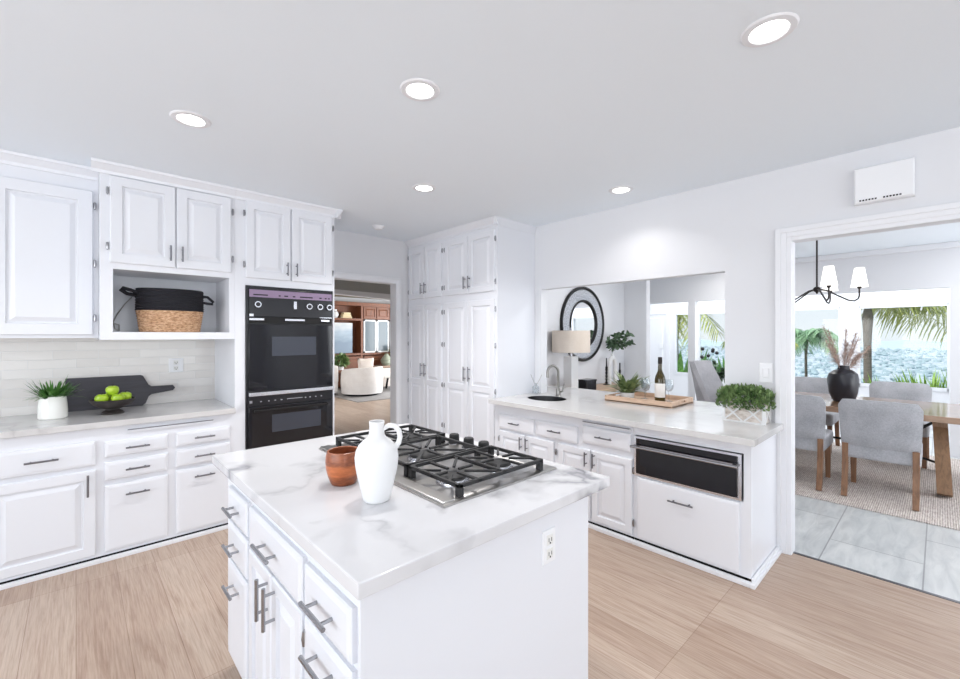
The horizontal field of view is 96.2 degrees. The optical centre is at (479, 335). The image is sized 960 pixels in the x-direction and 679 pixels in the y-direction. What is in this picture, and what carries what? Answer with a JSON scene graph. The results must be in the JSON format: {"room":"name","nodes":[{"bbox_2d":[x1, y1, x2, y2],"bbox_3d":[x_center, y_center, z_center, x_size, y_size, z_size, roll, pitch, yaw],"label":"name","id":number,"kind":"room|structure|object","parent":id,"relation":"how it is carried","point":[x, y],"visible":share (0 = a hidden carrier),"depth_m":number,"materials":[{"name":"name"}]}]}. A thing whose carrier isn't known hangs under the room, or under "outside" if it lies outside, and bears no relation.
{"room":"kitchen","nodes":[
{"label":"kitchen","id":0,"kind":"room"},
{"bbox_2d":[8,229,407,423],"bbox_3d":[-3.457,0.172,3.010,8.270,2.655,0.120,0,0,-43],"label":"wall","id":1,"kind":"structure","parent":0,"point":[356,253],"depth_m":5.16,"materials":[{"name":"white paint"}]},
{"bbox_2d":[0,149,98,337],"bbox_3d":[-3.288,-0.569,2.715,1.314,1.171,0.510,0,0,-43],"label":"upper cabinet","id":2,"kind":"object","parent":1,"relation":"attached to","point":[49,207],"visible":0.98,"depth_m":2.83,"materials":[{"name":"white paint"}]},
{"bbox_2d":[0,338,214,416],"bbox_3d":[-3.467,0.285,2.907,2.915,0.570,0.015,0,0,-43],"label":"backsplash","id":3,"kind":"structure","parent":1,"relation":"attached to","point":[23,361],"depth_m":3.36,"materials":[{"name":"tile"}]},
{"bbox_2d":[91,157,236,339],"bbox_3d":[-2.457,-0.563,3.342,0.844,1.182,0.730,0,0,-43],"label":"upper cabinet","id":4,"kind":"object","parent":1,"relation":"attached to","point":[156,229],"visible":0.99,"depth_m":3.14,"materials":[{"name":"white paint"}]},
{"bbox_2d":[119,286,213,331],"bbox_3d":[-2.364,-0.187,3.266,0.578,0.325,0.267,0,0,-43],"label":"basket","id":5,"kind":"object","parent":4,"relation":"in","point":[157,309],"visible":0.99,"depth_m":3.16,"materials":[{"name":"beige wicker"}]},
{"bbox_2d":[169,358,182,372],"bbox_3d":[-2.607,0.255,3.697,0.104,0.120,0.010,0,0,-43],"label":"power outlet","id":6,"kind":"object","parent":1,"relation":"attached to","point":[175,364],"visible":1,"depth_m":3.69,"materials":[{"name":"white plastic"}]},
{"bbox_2d":[334,271,400,424],"bbox_3d":[-1.362,0.404,4.872,1.095,2.193,0.026,0,0,-43],"label":"trim","id":7,"kind":"structure","parent":1,"relation":"attached to","point":[342,275],"depth_m":5.21,"materials":[{"name":"white paint"}]},
{"bbox_2d":[334,289,389,299],"bbox_3d":[-2.004,-0.698,7.770,5.300,0.225,0.120,0,0,-43],"label":"trim","id":8,"kind":"structure","parent":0,"point":[336,291],"depth_m":7.63,"materials":[{"name":"white paint"}]},
{"bbox_2d":[334,297,389,303],"bbox_3d":[-5.215,0.190,11.489,9.100,2.620,0.100,0,0,-43],"label":"wall","id":9,"kind":"structure","parent":0,"point":[346,299],"depth_m":12.98,"materials":[{"name":"white paint"}]},
{"bbox_2d":[0,0,959,299],"bbox_3d":[-1.070,-1.188,4.067,13.200,0.135,16.600,0,0,-43],"label":"ceiling","id":10,"kind":"structure","parent":0,"point":[542,108],"depth_m":2.07,"materials":[{"name":"white paint"}]},
{"bbox_2d":[169,110,211,127],"bbox_3d":[-1.543,-1.151,2.301,0.188,0.008,0.188,0,0,-43],"label":"recessed light","id":11,"kind":"object","parent":10,"relation":"in","point":[191,119],"visible":1,"depth_m":2.29,"materials":[{"name":"white paint"}]},
{"bbox_2d":[334,279,389,293],"bbox_3d":[-2.011,-0.927,7.777,5.300,0.385,0.100,0,0,-43],"label":"ceiling beam","id":12,"kind":"structure","parent":10,"relation":"attached to","point":[338,284],"depth_m":7.64,"materials":[{"name":"grey paint"}]},
{"bbox_2d":[400,78,439,100],"bbox_3d":[-0.282,-1.151,2.027,0.188,0.008,0.188,0,0,-43],"label":"recessed light","id":13,"kind":"object","parent":10,"relation":"in","point":[421,89],"visible":1,"depth_m":2.02,"materials":[{"name":"white paint"}]},
{"bbox_2d":[412,183,435,191],"bbox_3d":[-0.437,-1.151,3.368,0.188,0.008,0.188,0,0,-43],"label":"recessed light","id":14,"kind":"object","parent":10,"relation":"in","point":[422,187],"visible":1,"depth_m":3.35,"materials":[{"name":"white paint"}]},
{"bbox_2d":[609,186,633,193],"bbox_3d":[1.117,-1.151,3.415,0.188,0.008,0.188,0,0,-43],"label":"recessed light","id":15,"kind":"object","parent":10,"relation":"in","point":[619,189],"visible":1,"depth_m":3.40,"materials":[{"name":"white paint"}]},
{"bbox_2d":[740,12,799,47],"bbox_3d":[1.094,-1.151,1.632,0.188,0.008,0.188,0,0,-43],"label":"recessed light","id":16,"kind":"object","parent":10,"relation":"in","point":[764,31],"visible":1,"depth_m":1.62,"materials":[{"name":"white paint"}]},
{"bbox_2d":[795,240,868,303],"bbox_3d":[3.826,-0.760,4.857,0.828,0.787,0.820,0,0,-43],"label":"chandelier","id":17,"kind":"object","parent":10,"relation":"hanging from","point":[829,283],"visible":0.65,"depth_m":4.60,"materials":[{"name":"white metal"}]},
{"bbox_2d":[0,388,959,678],"bbox_3d":[0.170,1.550,5.230,16.600,0.100,16.600,0,0,-43],"label":"floor","id":18,"kind":"structure","parent":0,"point":[161,612],"depth_m":2.33,"materials":[{"name":"brown wood"}]},
{"bbox_2d":[0,428,100,589],"bbox_3d":[-2.935,1.056,2.904,0.547,0.889,0.744,0,0,-43],"label":"base cabinet","id":19,"kind":"object","parent":18,"relation":"on","point":[50,483],"visible":0.98,"depth_m":2.68,"materials":[{"name":"white paint"}]},
{"bbox_2d":[100,420,171,562],"bbox_3d":[-2.594,1.056,3.224,0.388,0.889,0.744,0,0,-43],"label":"base cabinet","id":20,"kind":"object","parent":18,"relation":"on","point":[136,466],"visible":0.99,"depth_m":2.97,"materials":[{"name":"white paint"}]},
{"bbox_2d":[171,413,234,543],"bbox_3d":[-2.303,1.056,3.496,0.410,0.889,0.744,0,0,-43],"label":"base cabinet","id":21,"kind":"object","parent":18,"relation":"on","point":[199,488],"visible":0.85,"depth_m":3.23,"materials":[{"name":"white paint"}]},
{"bbox_2d":[127,419,213,431],"bbox_3d":[-2.227,0.652,3.123,0.513,0.020,0.020,0,0,-43],"label":"board","id":22,"kind":"object","parent":21,"relation":"attached to","point":[211,420],"visible":1,"depth_m":3.11,"materials":[{"name":"white paint"}]},
{"bbox_2d":[215,188,342,450],"bbox_3d":[-1.834,0.173,3.936,0.876,2.654,0.744,0,0,-43],"label":"tall cabinet","id":23,"kind":"object","parent":18,"relation":"on","point":[281,242],"visible":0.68,"depth_m":3.61,"materials":[{"name":"white paint"}]},
{"bbox_2d":[245,285,333,449],"bbox_3d":[-1.789,0.256,3.889,0.722,1.319,0.638,0,0,-43],"label":"double oven","id":24,"kind":"object","parent":23,"relation":"in","point":[289,387],"visible":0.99,"depth_m":3.65,"materials":[{"name":"black metal"}]},
{"bbox_2d":[334,301,389,387],"bbox_3d":[-3.489,0.270,12.733,3.520,2.460,0.405,0,0,-43],"label":"bookcase","id":25,"kind":"object","parent":18,"relation":"on","point":[370,322],"visible":0.41,"depth_m":12.70,"materials":[{"name":"red wood"}]},
{"bbox_2d":[334,323,351,352],"bbox_3d":[-4.065,0.070,12.053,1.050,0.860,0.030,0,0,-43],"label":"painting","id":26,"kind":"object","parent":25,"relation":"in","point":[342,332],"visible":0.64,"depth_m":12.22,"materials":[{"name":"blue fabric"}]},
{"bbox_2d":[334,386,389,402],"bbox_3d":[-2.201,1.494,11.710,3.600,0.012,2.300,0,0,-43],"label":"rug","id":27,"kind":"object","parent":18,"relation":"on","point":[385,394],"visible":0.21,"depth_m":10.51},
{"bbox_2d":[334,365,337,394],"bbox_3d":[-4.078,1.118,10.773,0.780,0.740,0.820,0,0,-43],"label":"armchair","id":28,"kind":"object","parent":27,"relation":"on","point":[335,366],"visible":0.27,"depth_m":10.70,"materials":[{"name":"white fabric"}]},
{"bbox_2d":[341,366,382,395],"bbox_3d":[-2.960,1.138,10.892,0.978,0.700,1.035,0,0,33],"label":"armchair","id":29,"kind":"object","parent":27,"relation":"on","point":[354,381],"visible":1,"depth_m":10.47,"materials":[{"name":"white fabric"}]},
{"bbox_2d":[357,358,373,367],"bbox_3d":[-2.899,0.800,10.933,0.460,0.460,0.150,0,0,-43],"label":"cushion","id":30,"kind":"object","parent":29,"relation":"on","point":[362,363],"visible":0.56,"depth_m":10.86,"materials":[{"name":"beige fabric"}]},
{"bbox_2d":[373,365,389,386],"bbox_3d":[-2.593,1.183,12.932,1.500,0.607,0.420,0,0,-43],"label":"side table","id":31,"kind":"object","parent":27,"relation":"on","point":[386,368],"visible":0.05,"depth_m":12.53,"materials":[{"name":"white wood"}]},
{"bbox_2d":[381,354,389,364],"bbox_3d":[-2.769,0.709,12.754,0.340,0.340,0.340,0,0,-43],"label":"vase","id":32,"kind":"object","parent":31,"relation":"on","point":[385,360],"visible":0.84,"depth_m":12.64,"materials":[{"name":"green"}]},
{"bbox_3d":[-3.807,1.214,11.815,1.200,0.547,0.350,0,0,-43],"label":"side table","id":33,"kind":"object","parent":27,"relation":"on","visible":0},
{"bbox_2d":[334,352,349,369],"bbox_3d":[-3.806,0.697,11.797,0.509,0.484,0.516,0,0,-43],"label":"potted plant","id":34,"kind":"object","parent":33,"relation":"on","point":[343,360],"visible":0.95,"depth_m":11.71,"materials":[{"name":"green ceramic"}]},
{"bbox_2d":[221,479,587,678],"bbox_3d":[-0.382,1.056,1.795,1.016,0.889,1.268,0,0,-43],"label":"kitchen island","id":35,"kind":"object","parent":18,"relation":"on","point":[491,610],"visible":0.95,"depth_m":1.35,"materials":[{"name":"white paint"}]},
{"bbox_2d":[212,423,609,599],"bbox_3d":[-0.376,0.590,1.898,1.103,0.040,1.460,0,0,-43],"label":"island countertop","id":36,"kind":"structure","parent":35,"relation":"on","point":[369,549],"depth_m":1.40,"materials":[{"name":"white stone"}]},
{"bbox_2d":[325,446,357,486],"bbox_3d":[-0.527,0.506,1.668,0.136,0.128,0.136,0,0,-43],"label":"wooden pot","id":37,"kind":"object","parent":36,"relation":"on","point":[339,461],"visible":0.83,"depth_m":1.62,"materials":[{"name":"brown wood"}]},
{"bbox_2d":[355,420,402,503],"bbox_3d":[-0.359,0.433,1.497,0.148,0.273,0.148,0,0,-43],"label":"pitcher","id":38,"kind":"object","parent":36,"relation":"on","point":[376,456],"visible":1,"depth_m":1.45,"materials":[{"name":"white ceramic"}]},
{"bbox_2d":[319,424,556,507],"bbox_3d":[-0.240,0.541,1.996,0.610,0.056,1.008,0,0,-43],"label":"gas cooktop","id":39,"kind":"object","parent":36,"relation":"in","point":[443,471],"visible":0.88,"depth_m":1.78,"materials":[{"name":"silver metal"}]},
{"bbox_2d":[542,526,554,565],"bbox_3d":[0.242,0.735,1.504,0.072,0.116,0.010,0,0,-43],"label":"power outlet","id":40,"kind":"object","parent":35,"relation":"attached to","point":[548,536],"visible":1,"depth_m":1.50,"materials":[{"name":"white plastic"}]},
{"bbox_2d":[547,533,552,545],"bbox_3d":[0.244,0.711,1.502,0.034,0.036,0.003,0,0,-43],"label":"receptacle","id":41,"kind":"object","parent":40,"relation":"attached to","point":[549,535],"depth_m":1.50,"materials":[{"name":"white plastic"}]},
{"bbox_2d":[547,546,552,559],"bbox_3d":[0.244,0.759,1.502,0.034,0.036,0.003,0,0,-43],"label":"receptacle","id":42,"kind":"object","parent":40,"relation":"attached to","point":[549,548],"depth_m":1.50,"materials":[{"name":"white plastic"}]},
{"bbox_2d":[405,232,443,432],"bbox_3d":[-0.458,0.173,5.250,0.626,2.654,0.708,0,0,-43],"label":"pantry cabinet","id":43,"kind":"object","parent":18,"relation":"on","point":[425,253],"visible":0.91,"depth_m":5.01,"materials":[{"name":"white paint"}]},
{"bbox_2d":[440,216,535,445],"bbox_3d":[0.079,0.173,4.677,0.626,2.654,0.858,0,0,-43],"label":"pantry cabinet","id":44,"kind":"object","parent":18,"relation":"on","point":[489,263],"visible":0.87,"depth_m":4.42,"materials":[{"name":"white paint"}]},
{"bbox_2d":[495,404,633,542],"bbox_3d":[0.825,1.074,3.828,0.641,0.852,1.438,0,0,-43],"label":"base cabinet","id":45,"kind":"object","parent":18,"relation":"on","point":[565,440],"visible":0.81,"depth_m":3.38,"materials":[{"name":"white paint"}]},
{"bbox_2d":[582,421,630,431],"bbox_3d":[0.957,0.692,3.288,0.020,0.023,0.400,0,0,-43],"label":"board","id":46,"kind":"object","parent":45,"relation":"attached to","point":[584,422],"visible":1,"depth_m":3.27,"materials":[{"name":"white paint"}]},
{"bbox_2d":[488,386,782,446],"bbox_3d":[1.242,0.627,3.861,1.348,0.040,2.463,0,0,-43],"label":"countertop","id":47,"kind":"structure","parent":45,"relation":"on","point":[699,419],"depth_m":3.31,"materials":[{"name":"stone"}]},
{"bbox_2d":[527,396,566,400],"bbox_3d":[0.645,0.706,4.167,0.340,0.195,0.400,0,0,-43],"label":"sink","id":48,"kind":"object","parent":47,"relation":"in","point":[540,398],"visible":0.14,"depth_m":4.32,"materials":[{"name":"grey metal"}]},
{"bbox_2d":[546,365,564,395],"bbox_3d":[0.746,0.448,4.309,0.186,0.318,0.080,0,0,-7],"label":"faucet","id":49,"kind":"object","parent":47,"relation":"on","point":[558,391],"visible":1,"depth_m":4.30,"materials":[{"name":"silver metal"}]},
{"bbox_2d":[605,392,692,408],"bbox_3d":[1.544,0.581,3.954,0.460,0.052,0.620,0,0,-43],"label":"serving tray","id":50,"kind":"object","parent":47,"relation":"on","point":[640,398],"visible":0.73,"depth_m":3.86,"materials":[{"name":"brown wood"}]},
{"bbox_2d":[602,371,649,397],"bbox_3d":[1.387,0.445,4.026,0.501,0.300,0.471,0,0,16],"label":"potted fern","id":51,"kind":"object","parent":50,"relation":"on","point":[627,388],"visible":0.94,"depth_m":4.00,"materials":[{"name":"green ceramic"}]},
{"bbox_2d":[620,392,634,397],"bbox_3d":[1.384,0.564,4.051,0.132,0.062,0.132,0,0,-43],"label":"pot","id":52,"kind":"object","parent":51,"relation":"attached to","point":[623,394],"depth_m":4.00,"materials":[{"name":"white ceramic"}]},
{"bbox_2d":[655,357,665,401],"bbox_3d":[1.581,0.391,3.783,0.089,0.407,0.090,0,0,-43],"label":"wine bottle","id":53,"kind":"object","parent":50,"relation":"on","point":[660,381],"visible":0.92,"depth_m":3.75,"materials":[{"name":"green glass"}]},
{"bbox_2d":[715,383,776,424],"bbox_3d":[1.868,0.471,3.049,0.228,0.275,0.367,0,0,-43],"label":"planter box","id":54,"kind":"object","parent":47,"relation":"on","point":[758,412],"visible":1,"depth_m":3.00,"materials":[{"name":"white wood"}]},
{"bbox_2d":[596,382,618,391],"bbox_3d":[1.493,1.100,5.756,1.750,0.800,0.400,0,0,-43],"label":"console table","id":55,"kind":"object","parent":18,"relation":"on","point":[598,386],"visible":0.12,"depth_m":5.80,"materials":[{"name":"brown wood"}]},
{"bbox_2d":[552,328,589,387],"bbox_3d":[1.138,0.300,5.396,0.470,0.800,0.470,0,0,-43],"label":"table lamp","id":56,"kind":"object","parent":55,"relation":"on","point":[571,341],"visible":0.93,"depth_m":5.25,"materials":[{"name":"beige fabric"}]},
{"bbox_2d":[578,378,596,389],"bbox_3d":[1.375,0.630,5.523,0.210,0.140,0.150,0,0,-43],"label":"storage box","id":57,"kind":"object","parent":55,"relation":"on","point":[587,383],"visible":0.77,"depth_m":5.47,"materials":[{"name":"black ceramic"}]},
{"bbox_2d":[607,353,617,384],"bbox_3d":[1.915,0.479,6.234,0.230,0.439,0.064,0,0,-43],"label":"vase","id":58,"kind":"object","parent":55,"relation":"on","point":[612,357],"visible":0.98,"depth_m":6.21,"materials":[{"name":"white ceramic"}]},
{"bbox_2d":[612,340,635,353],"bbox_3d":[2.084,0.191,6.234,0.340,0.279,0.141,0,0,-10],"label":"branch","id":59,"kind":"object","parent":58,"relation":"in","point":[629,342],"visible":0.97,"depth_m":6.23,"materials":[{"name":"green plant"}]},
{"bbox_2d":[614,330,634,348],"bbox_3d":[2.072,0.124,6.232,0.317,0.413,0.139,0,0,-7],"label":"branch","id":60,"kind":"object","parent":58,"relation":"in","point":[627,334],"visible":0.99,"depth_m":6.23,"materials":[{"name":"green plant"}]},
{"bbox_2d":[630,427,781,589],"bbox_3d":[1.582,1.074,3.034,0.672,0.852,0.775,0,0,-43],"label":"base cabinet","id":61,"kind":"object","parent":18,"relation":"on","point":[732,540],"depth_m":2.79,"materials":[{"name":"white paint"}]},
{"bbox_2d":[700,347,724,382],"bbox_3d":[4.431,0.843,8.213,0.637,1.314,0.736,0,0,-13],"label":"potted shrub","id":62,"kind":"object","parent":18,"relation":"on","point":[721,374],"visible":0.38,"depth_m":8.11,"materials":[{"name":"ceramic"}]},
{"bbox_2d":[793,552,959,603],"bbox_3d":[2.811,1.504,2.291,0.025,0.013,1.900,0,0,-43],"label":"trim","id":63,"kind":"structure","parent":18,"relation":"on","point":[820,560],"depth_m":2.65,"materials":[{"name":"beige wood"}]},
{"bbox_2d":[795,442,959,530],"bbox_3d":[4.241,1.495,4.761,2.800,0.010,4.350,0,0,-43],"label":"rug","id":64,"kind":"object","parent":18,"relation":"on","point":[879,487],"visible":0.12,"depth_m":4.20,"materials":[{"name":"wicker"}]},
{"bbox_2d":[689,360,723,402],"bbox_3d":[3.240,0.925,5.931,0.600,1.129,0.645,0,0,-36],"label":"chair","id":65,"kind":"object","parent":64,"relation":"on","point":[706,380],"visible":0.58,"depth_m":6.12,"materials":[{"name":"grey fabric"}]},
{"bbox_2d":[795,394,832,490],"bbox_3d":[3.309,1.041,4.512,0.641,0.913,0.561,0,0,-43],"label":"dining chair","id":66,"kind":"object","parent":64,"relation":"on","point":[811,434],"visible":0.47,"depth_m":4.21,"materials":[{"name":"grey fabric"}]},
{"bbox_2d":[795,377,839,452],"bbox_3d":[4.470,1.041,5.805,0.641,0.913,0.561,0,0,-43],"label":"dining chair","id":67,"kind":"object","parent":64,"relation":"on","point":[802,384],"visible":0.33,"depth_m":5.92,"materials":[{"name":"grey fabric"}]},
{"bbox_2d":[795,391,959,496],"bbox_3d":[4.193,1.115,4.827,1.200,0.751,2.410,0,0,-43],"label":"dining table","id":68,"kind":"object","parent":64,"relation":"on","point":[938,415],"visible":0.4,"depth_m":4.07,"materials":[{"name":"brown wood"}]},
{"bbox_2d":[827,365,858,401],"bbox_3d":[4.084,0.539,4.856,0.284,0.400,0.280,0,0,-43],"label":"vase","id":69,"kind":"object","parent":68,"relation":"on","point":[842,382],"visible":0.88,"depth_m":4.76,"materials":[{"name":"black ceramic"}]},
{"bbox_2d":[823,340,842,367],"bbox_3d":[3.950,0.245,4.809,0.264,0.432,0.205,0,0,-43],"label":"pampas plume","id":70,"kind":"object","parent":69,"relation":"in","point":[829,345],"visible":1,"depth_m":4.82},
{"bbox_2d":[841,329,849,365],"bbox_3d":[4.118,0.183,4.862,0.153,0.553,0.180,0,0,-43],"label":"pampas plume","id":71,"kind":"object","parent":69,"relation":"in","point":[846,330],"visible":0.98,"depth_m":4.86},
{"bbox_2d":[844,330,858,364],"bbox_3d":[4.138,0.198,4.822,0.180,0.524,0.180,0,0,-21],"label":"pampas plume","id":72,"kind":"object","parent":69,"relation":"in","point":[855,337],"visible":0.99,"depth_m":4.81},
{"bbox_2d":[850,345,870,367],"bbox_3d":[4.261,0.281,4.847,0.252,0.362,0.249,0,0,-43],"label":"pampas plume","id":73,"kind":"object","parent":69,"relation":"in","point":[866,352],"visible":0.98,"depth_m":4.83},
{"bbox_2d":[838,399,923,510],"bbox_3d":[3.757,1.041,4.034,0.641,0.913,0.561,0,0,-43],"label":"dining chair","id":74,"kind":"object","parent":64,"relation":"on","point":[889,432],"visible":1,"depth_m":3.83,"materials":[{"name":"grey fabric"}]},
{"bbox_2d":[869,381,931,468],"bbox_3d":[5.033,1.041,5.189,0.641,0.913,0.561,0,0,-43],"label":"dining chair","id":75,"kind":"object","parent":64,"relation":"on","point":[877,389],"visible":0.46,"depth_m":5.29,"materials":[{"name":"grey fabric"}]},
{"bbox_3d":[-3.416,1.055,2.454,0.770,0.889,0.744,0,0,-43],"label":"base cabinet","id":76,"kind":"object","parent":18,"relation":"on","visible":0},
{"bbox_2d":[0,399,235,438],"bbox_3d":[-2.929,0.590,2.916,2.114,0.040,0.707,0,0,-43],"label":"countertop","id":77,"kind":"structure","parent":76,"relation":"on","point":[22,425],"depth_m":3.00,"materials":[{"name":"stone"}]},
{"bbox_2d":[21,376,85,419],"bbox_3d":[-2.950,0.423,2.978,0.356,0.293,0.355,0,0,-43],"label":"potted grass","id":78,"kind":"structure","parent":77,"relation":"on","point":[52,401],"depth_m":2.93,"materials":[{"name":"white ceramic"}]},
{"bbox_2d":[37,395,67,419],"bbox_3d":[-2.947,0.494,2.974,0.152,0.152,0.152,0,0,-43],"label":"pot","id":79,"kind":"object","parent":78,"relation":"attached to","point":[50,407],"depth_m":2.92,"materials":[{"name":"white ceramic"}]},
{"bbox_2d":[88,396,135,414],"bbox_3d":[-2.685,0.515,3.151,0.264,0.109,0.264,0,0,-43],"label":"pedestal bowl","id":80,"kind":"object","parent":77,"relation":"on","point":[111,407],"visible":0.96,"depth_m":3.09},
{"bbox_2d":[94,392,108,400],"bbox_3d":[-2.710,0.450,3.087,0.080,0.086,0.080,0,0,-43],"label":"apple","id":81,"kind":"object","parent":80,"relation":"in","point":[101,397],"visible":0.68,"depth_m":3.06,"materials":[{"name":"green food"}]},
{"bbox_2d":[111,392,124,400],"bbox_3d":[-2.635,0.454,3.136,0.080,0.086,0.080,0,0,-28],"label":"apple","id":82,"kind":"object","parent":80,"relation":"in","point":[118,396],"visible":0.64,"depth_m":3.11,"materials":[{"name":"green food"}]},
{"bbox_3d":[-2.731,0.452,3.183,0.080,0.086,0.080,0,0,3],"label":"apple","id":83,"kind":"object","parent":80,"relation":"in","visible":0},
{"bbox_2d":[105,384,118,395],"bbox_3d":[-2.689,0.396,3.152,0.080,0.086,0.080,0,0,19],"label":"apple","id":84,"kind":"object","parent":83,"relation":"on","point":[110,390],"visible":0.88,"depth_m":3.13,"materials":[{"name":"green food"}]},
{"bbox_2d":[65,375,174,411],"bbox_3d":[-2.847,0.446,3.444,0.675,0.245,0.050,0,0,-43],"label":"cutting board","id":85,"kind":"object","parent":77,"relation":"on","point":[136,385],"visible":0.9,"depth_m":3.37,"materials":[{"name":"black wood"}]},
{"bbox_2d":[547,283,623,390],"bbox_3d":[1.279,0.172,5.926,2.630,2.655,0.100,0,0,-43],"label":"wall","id":86,"kind":"structure","parent":0,"point":[610,296],"depth_m":6.28,"materials":[{"name":"white paint"}]},
{"bbox_2d":[560,287,603,361],"bbox_3d":[1.431,-0.158,5.971,1.040,1.040,0.041,0,0,-43],"label":"mirror","id":87,"kind":"object","parent":86,"relation":"attached to","point":[580,310],"visible":0.76,"depth_m":5.99,"materials":[{"name":"black metal"}]},
{"bbox_2d":[624,280,649,392],"bbox_3d":[2.405,0.172,6.735,0.120,2.655,0.460,0,0,-43],"label":"wall","id":88,"kind":"structure","parent":0,"point":[636,294],"depth_m":6.62,"materials":[{"name":"white paint"}]},
{"bbox_2d":[535,127,959,553],"bbox_3d":[2.676,0.172,2.439,0.100,2.655,9.100,0,0,-43],"label":"wall","id":89,"kind":"structure","parent":0,"point":[729,227],"depth_m":3.20,"materials":[{"name":"white paint"}]},
{"bbox_2d":[759,363,772,382],"bbox_3d":[2.025,0.265,3.052,0.012,0.140,0.085,0,0,-43],"label":"light switch","id":90,"kind":"object","parent":89,"relation":"attached to","point":[765,369],"visible":1,"depth_m":3.05,"materials":[{"name":"white plastic"}]},
{"bbox_2d":[775,202,959,554],"bbox_3d":[2.703,0.382,2.316,0.028,2.236,1.883,0,0,-43],"label":"trim","id":91,"kind":"structure","parent":89,"relation":"attached to","point":[784,237],"depth_m":2.95,"materials":[{"name":"white paint"}]},
{"bbox_2d":[854,157,914,205],"bbox_3d":[2.425,-0.920,2.592,0.056,0.220,0.266,0,0,-43],"label":"door chime","id":92,"kind":"object","parent":89,"relation":"attached to","point":[894,180],"visible":1,"depth_m":2.57,"materials":[{"name":"white plastic"}]},
{"bbox_2d":[650,288,949,431],"bbox_3d":[6.413,0.125,7.722,0.120,2.750,7.700,0,0,-43],"label":"wall","id":93,"kind":"structure","parent":0,"point":[678,383],"depth_m":7.57,"materials":[{"name":"white paint"}]},
{"bbox_2d":[650,311,669,394],"bbox_3d":[4.079,0.470,10.104,0.030,2.060,0.730,0,0,-43],"label":"door","id":94,"kind":"structure","parent":93,"relation":"in","point":[659,320],"depth_m":10.00,"materials":[{"name":"white paint"}]},
{"bbox_2d":[674,312,687,374],"bbox_3d":[4.565,0.180,9.635,0.062,1.400,0.440,0,0,-43],"label":"window","id":95,"kind":"structure","parent":93,"relation":"in","point":[676,313],"depth_m":9.75,"materials":[{"name":"white paint"}]},
{"bbox_2d":[698,311,724,359],"bbox_3d":[5.221,0.180,8.935,0.062,1.400,1.360,0,0,-43],"label":"window","id":96,"kind":"structure","parent":93,"relation":"in","point":[702,312],"depth_m":9.38,"materials":[{"name":"white paint"}]},
{"bbox_2d":[795,306,841,364],"bbox_3d":[6.173,0.180,7.918,0.062,1.400,0.745,0,0,-43],"label":"window","id":97,"kind":"structure","parent":93,"relation":"in","point":[839,308],"depth_m":7.66,"materials":[{"name":"white paint"}]},
{"bbox_2d":[857,302,949,391],"bbox_3d":[6.942,0.180,7.098,0.062,1.400,1.115,0,0,-43],"label":"window","id":98,"kind":"structure","parent":93,"relation":"in","point":[859,307],"depth_m":6.98,"materials":[{"name":"white paint"}]},
{"bbox_2d":[650,247,959,457],"bbox_3d":[5.159,0.172,6.136,0.120,2.655,7.100,0,0,-43],"label":"wall","id":99,"kind":"structure","parent":0,"point":[935,268],"depth_m":5.83,"materials":[{"name":"white paint"}]},
{"bbox_2d":[795,241,959,262],"bbox_3d":[5.101,-1.120,6.081,0.040,0.070,7.100,0,0,-43],"label":"trim","id":100,"kind":"structure","parent":99,"relation":"attached to","point":[955,243],"depth_m":5.76,"materials":[{"name":"white paint"}]},
{"bbox_3d":[7.489,1.925,12.498,7.980,0.150,36.000,0,0,-43],"label":"terrace","id":101,"kind":"object","parent":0,"visible":0},
{"bbox_2d":[677,349,711,372],"bbox_3d":[5.902,1.072,12.238,2.061,1.557,2.302,0,0,-43],"label":"agave","id":102,"kind":"object","parent":101,"relation":"on","point":[680,368],"visible":0.05,"depth_m":12.79,"materials":[{"name":"green plant"}]},
{"bbox_2d":[677,314,724,360],"bbox_3d":[5.592,0.467,13.193,2.777,2.783,3.523,0,0,1],"label":"palm tree","id":103,"kind":"object","parent":101,"relation":"on","point":[680,325],"visible":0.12,"depth_m":12.07,"materials":[{"name":"green plant"}]},
{"bbox_2d":[795,328,837,376],"bbox_3d":[9.796,0.819,12.959,2.106,2.070,2.102,0,0,-43],"label":"palm tree","id":104,"kind":"object","parent":101,"relation":"on","point":[811,336],"visible":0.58,"depth_m":12.52,"materials":[{"name":"green plant"}]},
{"bbox_2d":[861,306,946,383],"bbox_3d":[10.132,0.142,10.418,3.081,3.428,3.056,0,0,-43],"label":"palm tree","id":105,"kind":"object","parent":101,"relation":"on","point":[868,314],"visible":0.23,"depth_m":10.44,"materials":[{"name":"green plant"}]},
{"bbox_2d":[884,369,946,387],"bbox_3d":[9.130,1.254,8.812,1.586,1.191,1.672,0,0,22],"label":"agave","id":106,"kind":"object","parent":101,"relation":"on","point":[934,383],"visible":0.12,"depth_m":9.00,"materials":[{"name":"green plant"}]},
{"label":"outside","id":107,"kind":"structure","parent":0,"visible":0},
{"bbox_2d":[678,339,946,349],"bbox_3d":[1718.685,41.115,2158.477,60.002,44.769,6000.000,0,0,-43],"label":"hills","id":108,"kind":"structure","parent":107,"point":[903,344],"depth_m":1939.19,"materials":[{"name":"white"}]},
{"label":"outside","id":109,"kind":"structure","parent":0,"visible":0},
{"bbox_2d":[703,346,946,383],"bbox_3d":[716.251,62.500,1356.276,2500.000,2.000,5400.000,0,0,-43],"label":"valley","id":110,"kind":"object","parent":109,"point":[707,346],"depth_m":869.28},
{"bbox_2d":[678,345,946,387],"bbox_3d":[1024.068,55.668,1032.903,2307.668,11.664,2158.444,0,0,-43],"label":"trees","id":111,"kind":"object","parent":110,"relation":"on","point":[884,352],"visible":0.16,"depth_m":903.79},
{"bbox_2d":[678,345,946,386],"bbox_3d":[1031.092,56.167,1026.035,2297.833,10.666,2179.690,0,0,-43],"label":"houses","id":112,"kind":"structure","parent":110,"relation":"on","point":[942,364],"depth_m":914.00,"materials":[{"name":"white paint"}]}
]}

